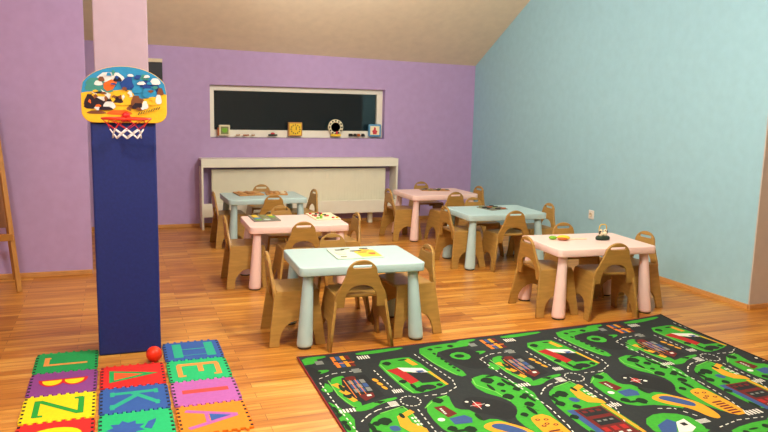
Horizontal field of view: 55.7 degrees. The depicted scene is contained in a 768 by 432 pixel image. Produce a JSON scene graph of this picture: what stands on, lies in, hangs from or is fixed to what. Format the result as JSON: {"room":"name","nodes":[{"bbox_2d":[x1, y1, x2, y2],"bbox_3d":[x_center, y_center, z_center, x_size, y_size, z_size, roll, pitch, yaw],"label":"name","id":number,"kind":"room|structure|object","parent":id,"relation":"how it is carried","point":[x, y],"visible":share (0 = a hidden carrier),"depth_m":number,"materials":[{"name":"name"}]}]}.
{"room":"children's room","nodes":[
{"label":"children's room","id":0,"kind":"room"},
{"bbox_2d":[0,0,92,273],"bbox_3d":[-3.953,-1.063,5.140,3.410,3.200,0.100,-2,10,-20],"label":"wall","id":1,"kind":"structure","parent":0,"point":[44,128],"depth_m":5.65,"materials":[{"name":"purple paint"}]},
{"bbox_2d":[0,269,92,278],"bbox_3d":[-3.971,0.507,5.332,3.410,0.040,0.016,-2,10,-20],"label":"baseboard","id":2,"kind":"structure","parent":1,"relation":"attached to","point":[87,271],"depth_m":5.80,"materials":[{"name":"brown wood"}]},
{"bbox_2d":[92,0,148,71],"bbox_3d":[-1.458,-0.678,4.048,0.274,2.900,0.270,-2,10,-20],"label":"wall pillar","id":3,"kind":"structure","parent":0,"point":[120,32],"depth_m":3.87,"materials":[{"name":"pink paint"}]},
{"bbox_2d":[90,122,160,354],"bbox_3d":[-1.472,0.106,4.159,0.332,1.311,0.310,-2,10,-20],"label":"pad","id":4,"kind":"object","parent":3,"relation":"attached to","point":[124,171],"visible":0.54,"depth_m":4.01,"materials":[{"name":"blue fabric"}]},
{"bbox_2d":[81,66,166,138],"bbox_3d":[-1.342,-0.591,3.768,0.432,0.375,0.274,-2,10,-20],"label":"basketball hoop","id":5,"kind":"object","parent":4,"relation":"attached to","point":[115,94],"visible":1,"depth_m":3.86,"materials":[{"name":"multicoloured plastic"}]},
{"bbox_2d":[81,66,165,114],"bbox_3d":[-1.380,-0.665,3.865,0.429,0.254,0.018,-2,10,-20],"label":"picture","id":6,"kind":"object","parent":5,"relation":"attached to","point":[115,90],"depth_m":3.87},
{"bbox_2d":[84,40,474,226],"bbox_3d":[-2.539,-0.924,8.027,8.050,2.100,0.300,-2,10,-20],"label":"wall","id":7,"kind":"structure","parent":0,"point":[428,108],"depth_m":8.44,"materials":[{"name":"purple paint"}]},
{"bbox_2d":[148,58,162,81],"bbox_3d":[-2.446,-1.530,7.718,0.174,0.276,0.150,-2,10,-20],"label":"window","id":8,"kind":"structure","parent":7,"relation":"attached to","point":[154,64],"depth_m":7.66,"materials":[{"name":"black glass"}]},
{"bbox_2d":[217,125,229,135],"bbox_3d":[-1.802,-0.963,8.169,0.136,0.119,0.056,-2,10,-20],"label":"block","id":9,"kind":"object","parent":7,"relation":"on","point":[222,130],"visible":1,"depth_m":8.15,"materials":[{"name":"wood"}]},
{"bbox_2d":[221,126,228,133],"bbox_3d":[-1.786,-0.960,8.151,0.085,0.085,0.004,-2,10,-20],"label":"picture","id":10,"kind":"object","parent":9,"relation":"attached to","point":[224,129],"depth_m":8.15},
{"bbox_2d":[91,216,427,230],"bbox_3d":[-2.556,0.119,8.023,7.850,0.040,0.016,-2,10,-20],"label":"baseboard","id":11,"kind":"structure","parent":7,"relation":"attached to","point":[420,217],"depth_m":8.19,"materials":[{"name":"brown wood"}]},
{"bbox_2d":[288,122,301,135],"bbox_3d":[-1.034,-1.009,8.449,0.165,0.160,0.052,-2,10,-20],"label":"clock","id":12,"kind":"object","parent":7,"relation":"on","point":[294,128],"visible":1,"depth_m":8.43,"materials":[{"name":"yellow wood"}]},
{"bbox_2d":[210,85,382,137],"bbox_3d":[-1.014,-1.216,8.556,2.065,0.585,0.150,-2,10,-20],"label":"window","id":13,"kind":"structure","parent":7,"relation":"in","point":[261,111],"depth_m":8.47,"materials":[{"name":"black glass"}]},
{"bbox_2d":[328,119,342,135],"bbox_3d":[-0.573,-1.044,8.612,0.184,0.200,0.051,-2,10,-20],"label":"clock","id":14,"kind":"object","parent":7,"relation":"on","point":[335,127],"visible":1,"depth_m":8.60,"materials":[{"name":"white plastic"}]},
{"bbox_2d":[368,124,380,136],"bbox_3d":[-0.116,-1.035,8.788,0.150,0.148,0.088,0,9,-9],"label":"cube","id":15,"kind":"object","parent":7,"relation":"on","point":[374,130],"visible":1,"depth_m":8.75,"materials":[{"name":"blue wood"}]},
{"bbox_2d":[83,0,529,65],"bbox_3d":[0.206,-1.582,3.056,10.200,1.654,11.200,-2,10,-20],"label":"ceiling","id":16,"kind":"structure","parent":0,"point":[456,32],"depth_m":7.87,"materials":[{"name":"beige paint"}]},
{"bbox_2d":[0,219,767,431],"bbox_3d":[0.091,0.949,3.596,10.200,0.100,11.100,-2,10,-20],"label":"floor","id":17,"kind":"structure","parent":0,"point":[52,314],"depth_m":4.88,"materials":[{"name":"laminate"}]},
{"bbox_2d":[0,140,21,291],"bbox_3d":[-3.076,-0.178,5.285,0.779,1.453,0.443,-2,10,-20],"label":"easel","id":18,"kind":"object","parent":17,"relation":"on","point":[6,222],"visible":1,"depth_m":5.31,"materials":[{"name":"brown wood"}]},
{"bbox_2d":[0,234,13,241],"bbox_3d":[-3.030,0.167,5.193,0.690,0.050,0.035,-2,10,-20],"label":"tray","id":19,"kind":"object","parent":18,"relation":"on","point":[3,237],"depth_m":5.28,"materials":[{"name":"brown wood"}]},
{"bbox_2d":[15,339,253,431],"bbox_3d":[-1.247,0.855,3.624,0.984,0.013,1.273,-2,10,-20],"label":"play mat","id":20,"kind":"object","parent":17,"relation":"on","point":[231,416],"depth_m":3.52,"materials":[{"name":"multicoloured rubber"}]},
{"bbox_2d":[146,346,161,361],"bbox_3d":[-1.264,0.759,3.999,0.086,0.086,0.086,-2,10,-20],"label":"ball","id":21,"kind":"object","parent":17,"relation":"on","point":[154,353],"visible":1,"depth_m":3.97,"materials":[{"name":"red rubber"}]},
{"bbox_2d":[209,191,245,248],"bbox_3d":[-1.532,0.020,7.203,0.340,0.540,0.397,-2,10,-21],"label":"chair","id":22,"kind":"object","parent":17,"relation":"on","point":[217,229],"visible":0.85,"depth_m":7.08,"materials":[{"name":"brown wood"}]},
{"bbox_2d":[221,216,266,289],"bbox_3d":[-1.097,0.262,5.733,0.340,0.540,0.397,-2,9,-19],"label":"chair","id":23,"kind":"object","parent":17,"relation":"on","point":[237,252],"visible":0.86,"depth_m":5.58,"materials":[{"name":"brown wood"}]},
{"bbox_2d":[246,184,275,215],"bbox_3d":[-1.267,-0.051,7.700,0.397,0.540,0.340,-2,10,-21],"label":"chair","id":24,"kind":"object","parent":17,"relation":"on","point":[250,208],"visible":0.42,"depth_m":7.71,"materials":[{"name":"brown wood"}]},
{"bbox_2d":[220,191,306,241],"bbox_3d":[-1.221,0.034,7.329,0.791,0.487,0.577,-2,10,-21],"label":"table","id":25,"kind":"object","parent":17,"relation":"on","point":[232,199],"visible":0.39,"depth_m":7.09,"materials":[{"name":"blue plastic"}]},
{"bbox_2d":[233,191,264,195],"bbox_3d":[-1.370,-0.231,7.356,0.260,0.020,0.270,-3,10,-26],"label":"puzzle","id":26,"kind":"object","parent":25,"relation":"on","point":[239,193],"visible":1,"depth_m":7.29,"materials":[{"name":"brown wood"}]},
{"bbox_2d":[265,191,287,194],"bbox_3d":[-1.102,-0.238,7.440,0.220,0.020,0.250,0,9,-12],"label":"puzzle","id":27,"kind":"object","parent":25,"relation":"on","point":[266,192],"visible":0.98,"depth_m":7.37,"materials":[{"name":"brown wood"}]},
{"bbox_2d":[252,195,286,241],"bbox_3d":[-1.119,0.038,7.153,0.397,0.540,0.340,-2,10,-21],"label":"chair","id":28,"kind":"object","parent":17,"relation":"on","point":[268,205],"visible":0.38,"depth_m":6.98,"materials":[{"name":"brown wood"}]},
{"bbox_2d":[262,205,305,252],"bbox_3d":[-0.850,0.197,6.183,0.397,0.540,0.340,-2,9,-19],"label":"chair","id":29,"kind":"object","parent":17,"relation":"on","point":[266,237],"visible":0.37,"depth_m":6.13,"materials":[{"name":"brown wood"}]},
{"bbox_2d":[260,251,325,347],"bbox_3d":[-0.563,0.475,4.458,0.340,0.540,0.397,-1,9,-17],"label":"chair","id":30,"kind":"object","parent":17,"relation":"on","point":[282,301],"visible":0.84,"depth_m":4.32,"materials":[{"name":"brown wood"}]},
{"bbox_2d":[240,215,348,290],"bbox_3d":[-0.732,0.275,5.872,0.791,0.487,0.577,-2,9,-19],"label":"table","id":31,"kind":"object","parent":17,"relation":"on","point":[287,222],"visible":0.68,"depth_m":5.62,"materials":[{"name":"pink plastic"}]},
{"bbox_2d":[248,214,280,221],"bbox_3d":[-0.968,0.015,5.876,0.215,0.012,0.300,-2,10,-20],"label":"board","id":32,"kind":"object","parent":31,"relation":"on","point":[256,218],"visible":1,"depth_m":5.84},
{"bbox_2d":[306,212,340,219],"bbox_3d":[-0.507,-0.003,6.043,0.215,0.018,0.340,-2,10,-20],"label":"puzzle","id":33,"kind":"object","parent":31,"relation":"on","point":[319,215],"visible":1,"depth_m":6.00},
{"bbox_2d":[211,168,385,221],"bbox_3d":[-0.959,-0.222,8.453,2.050,0.662,0.074,-2,10,-20],"label":"radiator","id":34,"kind":"object","parent":17,"relation":"on","point":[331,184],"visible":0.56,"depth_m":8.43,"materials":[{"name":"metal"}]},
{"bbox_2d":[199,157,397,229],"bbox_3d":[-0.954,-0.283,8.434,2.295,0.783,0.236,-2,10,-20],"label":"radiator cover","id":35,"kind":"object","parent":17,"relation":"on","point":[344,206],"visible":0.81,"depth_m":8.36,"materials":[{"name":"white paint"}]},
{"bbox_2d":[278,189,320,238],"bbox_3d":[-0.862,-0.005,7.466,0.340,0.540,0.397,-3,10,-27],"label":"chair","id":36,"kind":"object","parent":17,"relation":"on","point":[313,198],"visible":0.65,"depth_m":7.45,"materials":[{"name":"brown wood"}]},
{"bbox_2d":[272,221,327,285],"bbox_3d":[-0.660,0.283,5.663,0.397,0.540,0.340,-2,9,-19],"label":"chair","id":37,"kind":"object","parent":17,"relation":"on","point":[297,235],"visible":0.68,"depth_m":5.51,"materials":[{"name":"brown wood"}]},
{"bbox_2d":[318,212,360,283],"bbox_3d":[-0.373,0.241,5.979,0.340,0.540,0.397,-2,10,-21],"label":"chair","id":38,"kind":"object","parent":17,"relation":"on","point":[355,225],"visible":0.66,"depth_m":5.93,"materials":[{"name":"brown wood"}]},
{"bbox_2d":[313,233,369,319],"bbox_3d":[-0.317,0.409,4.916,0.397,0.540,0.340,-1,9,-18],"label":"chair","id":39,"kind":"object","parent":17,"relation":"on","point":[323,243],"visible":0.34,"depth_m":5.00,"materials":[{"name":"brown wood"}]},
{"bbox_2d":[284,245,424,349],"bbox_3d":[-0.205,0.489,4.588,0.791,0.487,0.577,-1,9,-18],"label":"table","id":40,"kind":"object","parent":17,"relation":"on","point":[308,263],"visible":0.75,"depth_m":4.41,"materials":[{"name":"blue plastic"}]},
{"bbox_2d":[326,247,383,259],"bbox_3d":[-0.185,0.235,4.605,0.300,0.010,0.295,-2,9,-18],"label":"puzzle","id":41,"kind":"object","parent":40,"relation":"on","point":[365,252],"visible":1,"depth_m":4.58},
{"bbox_2d":[321,260,393,352],"bbox_3d":[-0.176,0.496,4.388,0.397,0.540,0.340,-1,9,-18],"label":"chair","id":42,"kind":"object","parent":17,"relation":"on","point":[363,281],"visible":0.94,"depth_m":4.27,"materials":[{"name":"brown wood"}]},
{"bbox_2d":[379,188,421,240],"bbox_3d":[0.181,-0.034,7.816,0.340,0.540,0.397,-2,10,-22],"label":"chair","id":43,"kind":"object","parent":17,"relation":"on","point":[401,216],"visible":0.91,"depth_m":7.69,"materials":[{"name":"brown wood"}]},
{"bbox_2d":[369,244,441,338],"bbox_3d":[0.140,0.456,4.691,0.340,0.540,0.397,-3,10,-24],"label":"chair","id":44,"kind":"object","parent":17,"relation":"on","point":[395,285],"visible":0.73,"depth_m":4.59,"materials":[{"name":"brown wood"}]},
{"bbox_2d":[408,181,444,225],"bbox_3d":[0.486,-0.114,8.369,0.397,0.540,0.340,-2,10,-22],"label":"chair","id":45,"kind":"object","parent":17,"relation":"on","point":[434,203],"visible":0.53,"depth_m":8.39,"materials":[{"name":"brown wood"}]},
{"bbox_2d":[392,188,477,241],"bbox_3d":[0.550,-0.024,7.972,0.791,0.487,0.577,-2,10,-22],"label":"table","id":46,"kind":"object","parent":17,"relation":"on","point":[416,195],"visible":0.45,"depth_m":7.68,"materials":[{"name":"pink plastic"}]},
{"bbox_2d":[420,188,449,190],"bbox_3d":[0.562,-0.293,8.073,0.320,0.014,0.153,0,9,-9],"label":"puzzle","id":47,"kind":"object","parent":46,"relation":"on","point":[423,189],"visible":1,"depth_m":8.03,"materials":[{"name":"brown wood"}]},
{"bbox_2d":[424,192,464,242],"bbox_3d":[0.682,-0.009,7.734,0.397,0.540,0.340,-2,10,-22],"label":"chair","id":48,"kind":"object","parent":17,"relation":"on","point":[433,220],"visible":0.5,"depth_m":7.61,"materials":[{"name":"brown wood"}]},
{"bbox_2d":[434,206,484,268],"bbox_3d":[0.686,0.170,6.597,0.340,0.540,0.397,-2,10,-21],"label":"chair","id":49,"kind":"object","parent":17,"relation":"on","point":[457,236],"visible":0.93,"depth_m":6.49,"materials":[{"name":"brown wood"}]},
{"bbox_2d":[445,186,485,234],"bbox_3d":[0.925,-0.064,8.123,0.340,0.540,0.397,-3,10,-27],"label":"chair","id":50,"kind":"object","parent":17,"relation":"on","point":[480,193],"visible":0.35,"depth_m":8.10,"materials":[{"name":"brown wood"}]},
{"bbox_2d":[458,197,503,256],"bbox_3d":[0.922,0.104,7.051,0.397,0.540,0.340,-2,9,-19],"label":"chair","id":51,"kind":"object","parent":17,"relation":"on","point":[489,224],"visible":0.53,"depth_m":7.04,"materials":[{"name":"brown wood"}]},
{"bbox_2d":[442,205,545,270],"bbox_3d":[1.011,0.185,6.715,0.791,0.487,0.577,-2,9,-19],"label":"table","id":52,"kind":"object","parent":17,"relation":"on","point":[472,214],"visible":0.65,"depth_m":6.51,"materials":[{"name":"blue plastic"}]},
{"bbox_2d":[477,205,506,210],"bbox_3d":[1.006,-0.077,6.766,0.200,0.014,0.220,-5,11,-34],"label":"puzzle","id":53,"kind":"object","parent":52,"relation":"on","point":[490,207],"visible":1,"depth_m":6.73},
{"bbox_2d":[477,210,528,271],"bbox_3d":[1.095,0.194,6.505,0.397,0.540,0.340,-1,9,-17],"label":"chair","id":54,"kind":"object","parent":17,"relation":"on","point":[491,237],"visible":0.84,"depth_m":6.38,"materials":[{"name":"brown wood"}]},
{"bbox_2d":[506,203,555,256],"bbox_3d":[1.412,0.147,6.851,0.340,0.540,0.397,-2,10,-20],"label":"chair","id":55,"kind":"object","parent":17,"relation":"on","point":[550,212],"visible":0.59,"depth_m":6.83,"materials":[{"name":"brown wood"}]},
{"bbox_2d":[296,314,767,431],"bbox_3d":[1.040,0.896,3.685,2.810,0.025,2.049,-2,10,-20],"label":"rug","id":56,"kind":"object","parent":17,"relation":"on","point":[655,373],"visible":1,"depth_m":3.81,"materials":[{"name":"carpet"}]},
{"bbox_2d":[508,236,577,317],"bbox_3d":[1.144,0.402,5.188,0.340,0.540,0.397,-2,9,-19],"label":"chair","id":57,"kind":"object","parent":17,"relation":"on","point":[542,273],"visible":0.96,"depth_m":5.08,"materials":[{"name":"brown wood"}]},
{"bbox_2d":[537,222,603,297],"bbox_3d":[1.455,0.340,5.632,0.397,0.540,0.340,-1,9,-17],"label":"chair","id":58,"kind":"object","parent":17,"relation":"on","point":[592,259],"visible":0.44,"depth_m":5.69,"materials":[{"name":"brown wood"}]},
{"bbox_2d":[518,233,655,319],"bbox_3d":[1.464,0.419,5.292,0.791,0.487,0.577,-1,9,-17],"label":"table","id":59,"kind":"object","parent":17,"relation":"on","point":[588,247],"visible":0.83,"depth_m":5.13,"materials":[{"name":"pink plastic"}]},
{"bbox_2d":[549,235,569,240],"bbox_3d":[1.268,0.155,5.255,0.152,0.036,0.071,3,9,8],"label":"carrot","id":60,"kind":"object","parent":59,"relation":"on","point":[560,237],"visible":1,"depth_m":5.24,"materials":[{"name":"orange plastic"}]},
{"bbox_2d":[595,224,609,240],"bbox_3d":[1.599,0.115,5.305,0.118,0.115,0.078,-3,10,-26],"label":"basket","id":61,"kind":"object","parent":59,"relation":"on","point":[602,236],"visible":1,"depth_m":5.29,"materials":[{"name":"white plastic"}]},
{"bbox_2d":[566,243,638,321],"bbox_3d":[1.542,0.424,5.107,0.397,0.540,0.340,-1,9,-14],"label":"chair","id":62,"kind":"object","parent":17,"relation":"on","point":[586,277],"visible":0.95,"depth_m":5.01,"materials":[{"name":"brown wood"}]},
{"bbox_2d":[593,231,661,311],"bbox_3d":[1.813,0.386,5.396,0.340,0.540,0.397,-3,10,-26],"label":"chair","id":63,"kind":"object","parent":17,"relation":"on","point":[655,290],"visible":0.49,"depth_m":5.32,"materials":[{"name":"brown wood"}]},
{"bbox_2d":[470,0,767,303],"bbox_3d":[1.967,-1.257,7.298,0.278,3.200,4.670,-2,10,-20],"label":"wall","id":64,"kind":"structure","parent":0,"point":[651,116],"depth_m":6.36,"materials":[{"name":"teal paint"}]},
{"bbox_2d":[588,210,593,218],"bbox_3d":[2.001,-0.013,7.026,0.018,0.085,0.075,-2,10,-21],"label":"wall socket","id":65,"kind":"object","parent":64,"relation":"attached to","point":[591,212],"visible":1,"depth_m":7.01,"materials":[{"name":"white plastic"}]},
{"bbox_2d":[500,225,748,308],"bbox_3d":[1.889,0.334,7.365,0.026,0.034,4.383,-2,10,-21],"label":"baseboard","id":66,"kind":"structure","parent":64,"relation":"attached to","point":[691,288],"depth_m":5.72,"materials":[{"name":"brown wood"}]},
{"bbox_3d":[3.647,-0.944,5.564,1.650,3.200,0.200,-2,10,-20],"label":"wall","id":67,"kind":"structure","parent":0,"visible":0},
{"bbox_2d":[748,118,767,304],"bbox_3d":[2.816,-0.898,5.148,0.200,3.200,0.012,-2,10,-20],"label":"trim","id":68,"kind":"structure","parent":67,"relation":"attached to","point":[758,291],"depth_m":5.30,"materials":[{"name":"beige paint"}]},
{"bbox_2d":[748,303,767,309],"bbox_3d":[3.557,0.640,5.665,1.866,0.036,0.016,-2,10,-20],"label":"baseboard","id":69,"kind":"structure","parent":67,"relation":"attached to","point":[761,305],"depth_m":5.36,"materials":[{"name":"brown wood"}]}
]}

